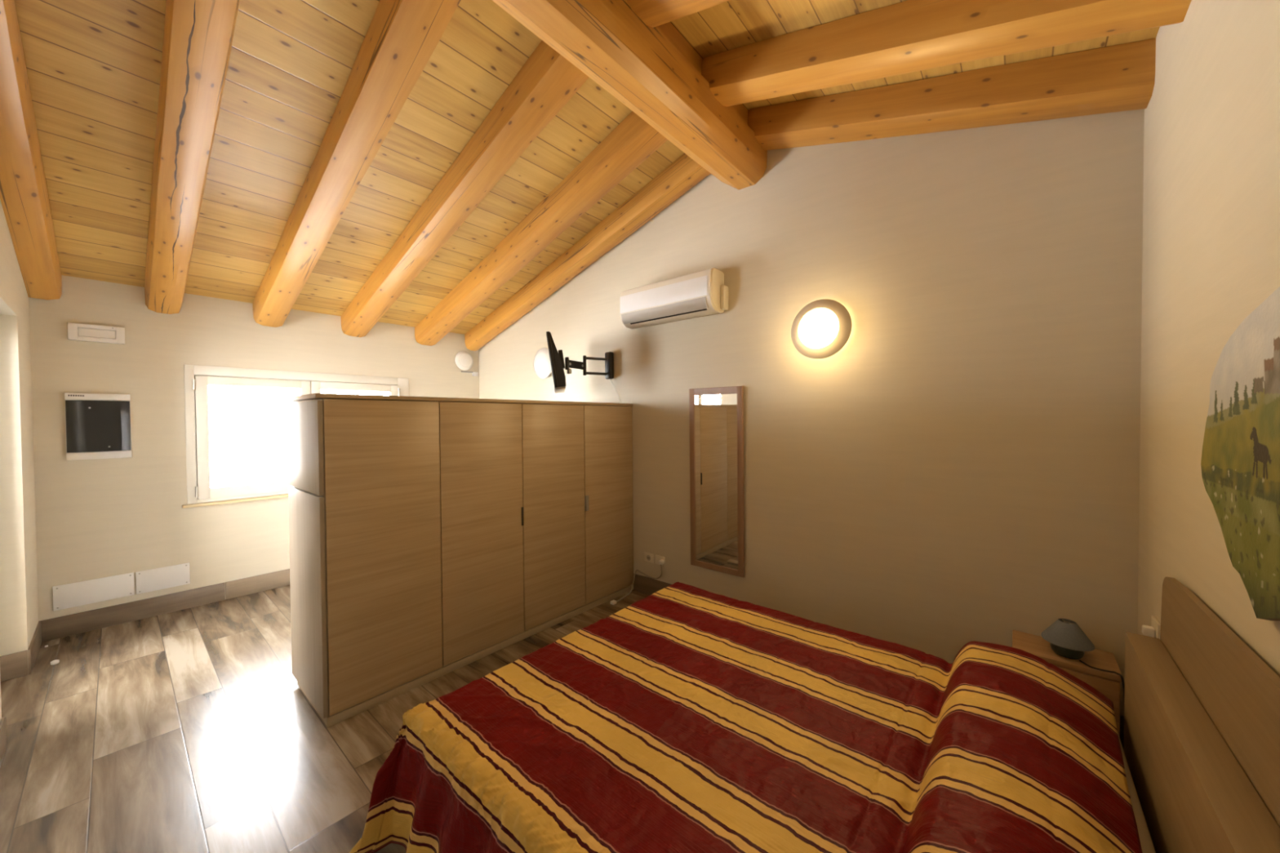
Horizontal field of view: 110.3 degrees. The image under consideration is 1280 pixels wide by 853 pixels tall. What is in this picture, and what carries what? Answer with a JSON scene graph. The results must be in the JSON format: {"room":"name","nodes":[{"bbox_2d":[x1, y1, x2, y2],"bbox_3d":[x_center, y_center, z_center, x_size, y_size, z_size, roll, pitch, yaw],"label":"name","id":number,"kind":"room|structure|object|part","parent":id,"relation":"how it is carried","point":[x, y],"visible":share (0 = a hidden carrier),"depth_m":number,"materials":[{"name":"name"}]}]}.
{"room":"bedroom","nodes":[
{"label":"bedroom","id":0,"kind":"room"},
{"bbox_2d":[0,200,38,720],"bbox_3d":[-2.197,-0.316,1.226,5.848,3.787,0.200,0,1,40],"label":"wall","id":1,"kind":"structure","parent":0,"point":[19,601],"depth_m":2.77,"materials":[{"name":"beige paint"}]},
{"bbox_2d":[0,715,6,766],"bbox_3d":[-1.501,1.503,0.816,4.191,0.155,0.012,0,1,40],"label":"baseboard","id":2,"kind":"structure","parent":1,"relation":"attached to","point":[2,722],"depth_m":2.12,"materials":[{"name":"brown wood"}]},
{"bbox_2d":[0,649,27,681],"bbox_3d":[-3.917,1.486,2.728,0.012,0.155,0.200,0,1,40],"label":"baseboard","id":3,"kind":"structure","parent":1,"relation":"attached to","point":[14,665],"depth_m":2.76,"materials":[{"name":"brown wood"}]},
{"bbox_2d":[27,621,41,674],"bbox_3d":[-4.083,1.482,3.007,0.627,0.155,0.012,0,1,40],"label":"baseboard","id":4,"kind":"structure","parent":1,"relation":"attached to","point":[36,642],"depth_m":2.95,"materials":[{"name":"brown wood"}]},
{"bbox_2d":[28,275,479,621],"bbox_3d":[-3.345,0.182,4.567,0.260,2.690,3.950,0,1,40],"label":"wall","id":5,"kind":"structure","parent":0,"point":[97,518],"depth_m":3.64,"materials":[{"name":"beige paint"}]},
{"bbox_2d":[52,572,134,611],"bbox_3d":[-4.161,1.256,3.404,0.013,0.180,0.394,0,1,40],"label":"cover plate","id":6,"kind":"object","parent":5,"relation":"attached to","point":[96,590],"visible":1,"depth_m":3.39,"materials":[{"name":"silver metal"}]},
{"bbox_2d":[67,322,124,344],"bbox_3d":[-4.133,-0.707,3.392,0.047,0.125,0.275,0,1,40],"label":"emergency light","id":7,"kind":"object","parent":5,"relation":"attached to","point":[76,331],"visible":1,"depth_m":3.38,"materials":[{"name":"white plastic"}]},
{"bbox_2d":[64,392,132,460],"bbox_3d":[-4.126,-0.001,3.401,0.055,0.498,0.318,0,1,40],"label":"box","id":8,"kind":"object","parent":5,"relation":"attached to","point":[98,425],"visible":1,"depth_m":3.38,"materials":[{"name":"white plastic"}]},
{"bbox_2d":[135,562,190,594],"bbox_3d":[-3.930,1.250,3.676,0.013,0.180,0.304,0,1,40],"label":"cover plate","id":9,"kind":"object","parent":5,"relation":"attached to","point":[161,578],"visible":1,"depth_m":3.67,"materials":[{"name":"silver metal"}]},
{"bbox_2d":[40,568,289,642],"bbox_3d":[-3.622,1.461,4.044,0.012,0.155,2.190,0,1,40],"label":"baseboard","id":10,"kind":"structure","parent":5,"relation":"attached to","point":[60,627],"depth_m":3.64,"materials":[{"name":"brown wood"}]},
{"bbox_2d":[182,364,408,508],"bbox_3d":[-3.273,0.066,4.470,0.115,1.210,1.870,0,1,40],"label":"window frame","id":11,"kind":"structure","parent":5,"relation":"in","point":[197,379],"depth_m":3.97,"materials":[{"name":"beige paint"}]},
{"bbox_3d":[-3.246,0.659,4.461,0.055,0.024,1.870,0,1,40],"label":"sill","id":12,"kind":"part","parent":11,"relation":"part of","materials":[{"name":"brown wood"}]},
{"bbox_3d":[-3.547,0.089,4.134,0.063,1.065,0.812,0,1,40],"label":"sash","id":13,"kind":"part","parent":11,"relation":"part of","materials":[{"name":"beige paint"}]},
{"bbox_3d":[-3.018,0.074,4.757,0.063,1.065,0.812,0,1,40],"label":"sash","id":14,"kind":"part","parent":11,"relation":"part of","materials":[{"name":"beige paint"}]},
{"bbox_2d":[454,351,473,370],"bbox_3d":[-2.221,-0.834,5.635,0.058,0.244,0.244,0,1,40],"label":"wall lamp","id":15,"kind":"object","parent":5,"relation":"attached to","point":[464,360],"visible":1,"depth_m":5.61,"materials":[{"name":"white glass"}]},
{"bbox_2d":[461,370,478,376],"bbox_3d":[-2.176,-0.676,5.697,0.049,0.052,0.215,0,1,40],"label":"wall sensor","id":16,"kind":"object","parent":5,"relation":"attached to","point":[473,374],"visible":1,"depth_m":5.72,"materials":[{"name":"white plastic"}]},
{"bbox_2d":[0,585,649,852],"bbox_3d":[-1.062,1.586,2.660,6.308,0.080,3.950,0,1,40],"label":"floor","id":17,"kind":"structure","parent":0,"point":[193,730],"depth_m":2.21,"materials":[{"name":"brown wood"}]},
{"bbox_2d":[50,659,59,665],"bbox_3d":[-3.846,1.548,2.929,0.036,0.020,0.036,0,1,40],"label":"door stop","id":18,"kind":"object","parent":17,"relation":"on","point":[55,661],"visible":1,"depth_m":2.92,"materials":[{"name":"white plastic"}]},
{"bbox_2d":[284,393,633,727],"bbox_3d":[-1.096,0.671,3.401,0.672,1.725,2.430,0,1,40],"label":"wardrobe","id":19,"kind":"object","parent":17,"relation":"on","point":[430,538],"visible":0.98,"depth_m":2.73,"materials":[{"name":"brown wood"}]},
{"bbox_3d":[-1.869,0.108,2.478,0.631,0.487,0.022,0,1,40],"label":"door","id":20,"kind":"part","parent":19,"relation":"part of","materials":[{"name":"brown wood"}]},
{"bbox_3d":[-1.864,0.929,2.492,0.631,1.139,0.022,0,1,40],"label":"door","id":21,"kind":"part","parent":19,"relation":"part of","materials":[{"name":"brown wood"}]},
{"bbox_3d":[-1.427,0.674,2.525,0.020,1.642,0.594,0,1,40],"label":"door","id":22,"kind":"part","parent":19,"relation":"part of","materials":[{"name":"brown wood"}]},
{"bbox_3d":[-1.099,-0.180,3.384,0.649,0.023,2.430,0,1,40],"label":"panel","id":23,"kind":"part","parent":19,"relation":"part of","materials":[{"name":"brown wood"}]},
{"bbox_3d":[-1.040,0.664,2.981,0.020,1.642,0.594,0,1,40],"label":"door","id":24,"kind":"part","parent":19,"relation":"part of","materials":[{"name":"brown wood"}]},
{"bbox_3d":[-0.845,0.644,3.197,0.022,0.132,0.012,0,1,40],"label":"handle","id":25,"kind":"part","parent":19,"relation":"part of","materials":[{"name":"metal"}]},
{"bbox_3d":[-0.653,0.653,3.438,0.020,1.642,0.594,0,1,40],"label":"door","id":26,"kind":"part","parent":19,"relation":"part of","materials":[{"name":"brown wood"}]},
{"bbox_3d":[-0.441,0.631,3.671,0.024,0.127,0.030,0,1,40],"label":"handle","id":27,"kind":"part","parent":19,"relation":"part of","materials":[{"name":"silver metal"}]},
{"bbox_3d":[-0.265,0.643,3.894,0.020,1.642,0.594,0,1,40],"label":"door","id":28,"kind":"part","parent":19,"relation":"part of","materials":[{"name":"brown wood"}]},
{"bbox_2d":[610,559,664,604],"bbox_3d":[-0.030,1.341,3.855,0.334,0.355,0.365,0,1,40],"label":"lead","id":29,"kind":"object","parent":17,"relation":"on","point":[661,562],"visible":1,"depth_m":3.90,"materials":[{"name":"white plastic"}]},
{"bbox_3d":[-0.019,1.359,3.874,0.326,0.319,0.317,0,1,40],"label":"cord","id":30,"kind":"part","parent":29,"relation":"part of","materials":[{"name":"white plastic"}]},
{"bbox_2d":[1012,630,1122,737],"bbox_3d":[2.034,1.309,2.147,0.370,0.449,0.289,0,1,40],"label":"nightstand","id":31,"kind":"object","parent":17,"relation":"on","point":[1108,683],"visible":0.2,"depth_m":2.05,"materials":[{"name":"brown wood"}]},
{"bbox_2d":[1040,617,1124,751],"bbox_3d":[2.067,1.191,2.084,0.184,0.529,0.287,-1,1,-41],"label":"table lamp","id":32,"kind":"object","parent":31,"relation":"on","point":[1067,639],"visible":0.88,"depth_m":2.08,"materials":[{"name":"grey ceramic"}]},
{"bbox_3d":[2.032,0.974,2.119,0.184,0.096,0.184,0,1,40],"label":"lamp shade","id":33,"kind":"part","parent":32,"relation":"part of","materials":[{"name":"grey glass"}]},
{"bbox_3d":[2.061,1.268,1.989,0.032,0.380,0.155,-1,1,-32],"label":"cord","id":34,"kind":"part","parent":32,"relation":"part of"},
{"bbox_3d":[1.963,1.205,2.058,0.342,0.172,0.013,0,1,40],"label":"drawer","id":35,"kind":"part","parent":31,"relation":"part of","materials":[{"name":"brown wood"}]},
{"bbox_3d":[1.965,1.382,2.061,0.342,0.170,0.013,0,1,40],"label":"drawer","id":36,"kind":"part","parent":31,"relation":"part of","materials":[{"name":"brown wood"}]},
{"bbox_2d":[1124,577,1279,852],"bbox_3d":[0.508,1.028,1.590,2.106,1.048,1.870,0,1,40],"label":"headboard","id":37,"kind":"object","parent":17,"relation":"on","point":[1202,708],"visible":0.16,"depth_m":1.13,"materials":[{"name":"brown wood"}]},
{"bbox_2d":[349,582,1142,852],"bbox_3d":[0.425,1.236,1.718,2.130,0.627,2.156,0,1,40],"label":"bedspread","id":38,"kind":"object","parent":37,"relation":"on","point":[684,718],"visible":1,"depth_m":1.49,"materials":[{"name":"red fabric"}]},
{"bbox_2d":[1117,732,1155,852],"bbox_3d":[0.490,1.208,1.712,2.032,0.208,1.665,0,1,40],"label":"mattress","id":39,"kind":"object","parent":37,"relation":"on","point":[1147,846],"visible":0.02,"depth_m":1.28,"materials":[{"name":"beige fabric"}]},
{"bbox_3d":[1.304,1.021,0.914,0.018,1.020,1.870,0,1,40],"label":"headboard","id":40,"kind":"part","parent":37,"relation":"part of","materials":[{"name":"brown wood"}]},
{"bbox_2d":[14,0,1159,334],"bbox_3d":[-1.083,-1.658,2.604,6.308,1.244,3.950,0,1,40],"label":"ceiling","id":41,"kind":"structure","parent":0,"point":[93,67],"depth_m":2.63,"materials":[{"name":"brown wood"}]},
{"bbox_2d":[0,0,62,300],"bbox_3d":[-2.931,-1.526,2.005,3.714,1.251,0.214,0,1,40],"label":"rafter","id":42,"kind":"object","parent":41,"relation":"attached to","point":[24,194],"visible":0.87,"depth_m":2.34,"materials":[{"name":"brown wood"}]},
{"bbox_2d":[144,0,239,314],"bbox_3d":[-2.534,-1.538,2.474,3.712,1.248,0.207,0,1,40],"label":"rafter","id":43,"kind":"object","parent":41,"relation":"attached to","point":[198,34],"visible":1,"depth_m":2.30,"materials":[{"name":"brown wood"}]},
{"bbox_2d":[252,0,461,327],"bbox_3d":[-2.096,-1.549,2.989,3.713,1.254,0.224,0,1,40],"label":"rafter","id":44,"kind":"object","parent":41,"relation":"attached to","point":[402,37],"visible":1,"depth_m":2.53,"materials":[{"name":"brown wood"}]},
{"bbox_2d":[340,40,589,337],"bbox_3d":[-1.640,-1.562,3.526,3.713,1.252,0.235,0,1,40],"label":"rafter","id":45,"kind":"object","parent":41,"relation":"attached to","point":[547,81],"visible":0.94,"depth_m":3.02,"materials":[{"name":"brown wood"}]},
{"bbox_2d":[414,111,667,346],"bbox_3d":[-1.158,-1.574,4.094,3.713,1.251,0.242,0,1,40],"label":"rafter","id":46,"kind":"object","parent":41,"relation":"attached to","point":[633,140],"visible":0.91,"depth_m":3.64,"materials":[{"name":"brown wood"}]},
{"bbox_2d":[464,153,711,351],"bbox_3d":[-0.776,-1.584,4.544,3.714,1.250,0.187,0,1,40],"label":"rafter","id":47,"kind":"object","parent":41,"relation":"attached to","point":[684,173],"visible":0.94,"depth_m":4.14,"materials":[{"name":"brown wood"}]},
{"bbox_2d":[626,0,729,27],"bbox_3d":[0.687,-1.786,1.551,2.023,0.751,0.236,0,1,40],"label":"rafter","id":48,"kind":"object","parent":41,"relation":"attached to","point":[654,13],"visible":0.63,"depth_m":2.04,"materials":[{"name":"brown wood"}]},
{"bbox_2d":[701,0,1191,106],"bbox_3d":[1.165,-1.797,2.114,2.022,0.758,0.238,0,1,40],"label":"rafter","id":49,"kind":"object","parent":41,"relation":"attached to","point":[910,36],"visible":0.94,"depth_m":1.97,"materials":[{"name":"brown wood"}]},
{"bbox_2d":[747,38,1155,150],"bbox_3d":[1.548,-1.809,2.565,2.023,0.755,0.236,0,1,40],"label":"rafter","id":50,"kind":"object","parent":41,"relation":"attached to","point":[1121,77],"visible":0.91,"depth_m":2.30,"materials":[{"name":"brown wood"}]},
{"bbox_2d":[478,109,1144,715],"bbox_3d":[0.177,-0.380,4.024,5.848,3.787,0.200,0,1,40],"label":"wall","id":51,"kind":"structure","parent":0,"point":[964,468],"depth_m":2.67,"materials":[{"name":"beige paint"}]},
{"bbox_2d":[533,347,551,378],"bbox_3d":[-1.066,-0.693,4.885,0.339,0.339,0.081,0,1,40],"label":"wall lamp","id":52,"kind":"object","parent":51,"relation":"attached to","point":[542,368],"visible":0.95,"depth_m":4.84,"materials":[{"name":"white glass"}]},
{"bbox_2d":[564,351,613,379],"bbox_3d":[-0.476,-0.577,4.105,0.526,0.257,0.119,-1,1,-42],"label":"tv bracket","id":53,"kind":"object","parent":51,"relation":"attached to","point":[609,356],"visible":1,"depth_m":4.17,"materials":[{"name":"black metal"}]},
{"bbox_2d":[546,331,565,393],"bbox_3d":[-0.735,-0.537,3.903,0.153,0.456,0.690,-1,1,-11],"label":"television","id":54,"kind":"object","parent":53,"relation":"attached to","point":[556,359],"visible":1,"depth_m":3.57,"materials":[{"name":"black plastic"}]},
{"bbox_3d":[-0.701,-0.319,3.913,0.086,0.019,0.670,-1,1,-11],"label":"trim","id":55,"kind":"part","parent":54,"relation":"part of","materials":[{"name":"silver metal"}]},
{"bbox_3d":[-0.689,-0.586,3.911,0.057,0.162,0.100,-1,1,-11],"label":"mount plate","id":56,"kind":"part","parent":54,"relation":"part of","materials":[{"name":"black plastic"}]},
{"bbox_3d":[-0.624,-0.486,3.924,0.040,0.043,0.028,0,1,40],"label":"tilt lever","id":57,"kind":"part","parent":53,"relation":"part of","materials":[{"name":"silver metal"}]},
{"bbox_3d":[-0.578,-0.556,4.028,0.014,0.068,0.243,0,1,32],"label":"fore arm","id":58,"kind":"part","parent":53,"relation":"part of","materials":[{"name":"black plastic"}]},
{"bbox_3d":[-0.412,-0.635,4.182,0.230,0.024,0.016,-1,1,-27],"label":"swing arm","id":59,"kind":"part","parent":53,"relation":"part of","materials":[{"name":"black plastic"}]},
{"bbox_3d":[-0.411,-0.497,4.184,0.230,0.024,0.016,-1,1,-27],"label":"swing arm","id":60,"kind":"part","parent":53,"relation":"part of","materials":[{"name":"black plastic"}]},
{"bbox_3d":[-0.292,-0.581,4.244,0.080,0.257,0.060,0,1,40],"label":"wall plate","id":61,"kind":"part","parent":53,"relation":"part of","materials":[{"name":"black plastic"}]},
{"bbox_2d":[609,378,620,403],"bbox_3d":[-0.237,-0.335,4.220,0.122,0.241,0.013,0,1,31],"label":"cable","id":62,"kind":"object","parent":53,"relation":"hanging from","point":[610,379],"visible":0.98,"depth_m":4.21,"materials":[{"name":"white plastic"}]},
{"bbox_2d":[492,0,767,190],"bbox_3d":[-0.350,-1.877,2.032,0.406,0.245,3.460,0,1,40],"label":"ridge beam","id":63,"kind":"structure","parent":51,"relation":"attached to","point":[633,60],"depth_m":2.32,"materials":[{"name":"brown wood"}]},
{"bbox_2d":[644,552,653,563],"bbox_3d":[0.080,1.178,4.003,0.102,0.080,0.010,0,1,40],"label":"wall outlet","id":64,"kind":"object","parent":51,"relation":"attached to","point":[648,557],"visible":1,"depth_m":4.00,"materials":[{"name":"beige plastic"}]},
{"bbox_2d":[633,573,671,595],"bbox_3d":[0.361,1.440,3.771,1.096,0.155,0.012,0,1,40],"label":"baseboard","id":65,"kind":"structure","parent":51,"relation":"attached to","point":[644,584],"depth_m":4.01,"materials":[{"name":"brown wood"}]},
{"bbox_2d":[655,555,665,565],"bbox_3d":[0.177,1.179,3.921,0.102,0.080,0.008,0,1,40],"label":"wall outlet","id":66,"kind":"object","parent":51,"relation":"attached to","point":[658,557],"visible":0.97,"depth_m":3.92,"materials":[{"name":"beige plastic"}]},
{"bbox_2d":[619,267,728,328],"bbox_3d":[0.253,-1.039,3.675,0.962,0.324,0.206,0,1,40],"label":"air conditioner","id":67,"kind":"object","parent":51,"relation":"attached to","point":[703,293],"visible":1,"depth_m":3.54,"materials":[{"name":"beige plastic"}]},
{"bbox_3d":[0.165,-1.061,3.618,0.889,0.147,0.003,0,1,40],"label":"panel","id":68,"kind":"part","parent":67,"relation":"part of","materials":[{"name":"white plastic"}]},
{"bbox_2d":[657,22,748,124],"bbox_3d":[-0.247,-2.081,1.938,0.025,0.176,3.470,0,1,40],"label":"trim","id":69,"kind":"structure","parent":51,"relation":"attached to","point":[671,33],"depth_m":2.52,"materials":[{"name":"brown wood"}]},
{"bbox_2d":[688,386,744,577],"bbox_3d":[0.600,0.418,3.521,0.479,1.451,0.025,0,2,40],"label":"wall mirror","id":70,"kind":"object","parent":51,"relation":"attached to","point":[717,464],"visible":1,"depth_m":3.51,"materials":[{"name":"brown wood"}]},
{"bbox_2d":[791,298,851,359],"bbox_3d":[1.194,-0.646,2.958,0.394,0.394,0.094,0,1,40],"label":"wall lamp","id":71,"kind":"object","parent":51,"relation":"attached to","point":[821,328],"visible":1,"depth_m":2.92,"materials":[{"name":"beige glass"}]},
{"bbox_2d":[1120,715,1124,747],"bbox_3d":[2.015,1.454,2.366,0.837,0.155,0.012,0,1,40],"label":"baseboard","id":72,"kind":"structure","parent":51,"relation":"attached to","point":[1122,717],"depth_m":2.12,"materials":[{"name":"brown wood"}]},
{"bbox_2d":[1137,0,1279,676],"bbox_3d":[1.256,-0.034,0.656,0.200,3.199,3.950,0,1,40],"label":"wall","id":73,"kind":"structure","parent":0,"point":[1211,253],"depth_m":1.40,"materials":[{"name":"beige paint"}]},
{"bbox_2d":[1141,615,1160,639],"bbox_3d":[2.058,0.818,1.799,0.044,0.085,0.110,0,1,40],"label":"wall outlet","id":74,"kind":"object","parent":73,"relation":"attached to","point":[1153,631],"visible":0.87,"depth_m":1.78,"materials":[{"name":"beige plastic"}]},
{"bbox_3d":[2.071,0.818,1.788,0.010,0.085,0.110,0,1,40],"label":"plate","id":75,"kind":"part","parent":74,"relation":"part of","materials":[{"name":"beige plastic"}]},
{"bbox_2d":[1200,286,1279,621],"bbox_3d":[1.355,0.068,0.948,0.019,0.727,0.940,0,1,40],"label":"painting","id":76,"kind":"object","parent":73,"relation":"attached to","point":[1240,461],"visible":1,"depth_m":1.03}
]}

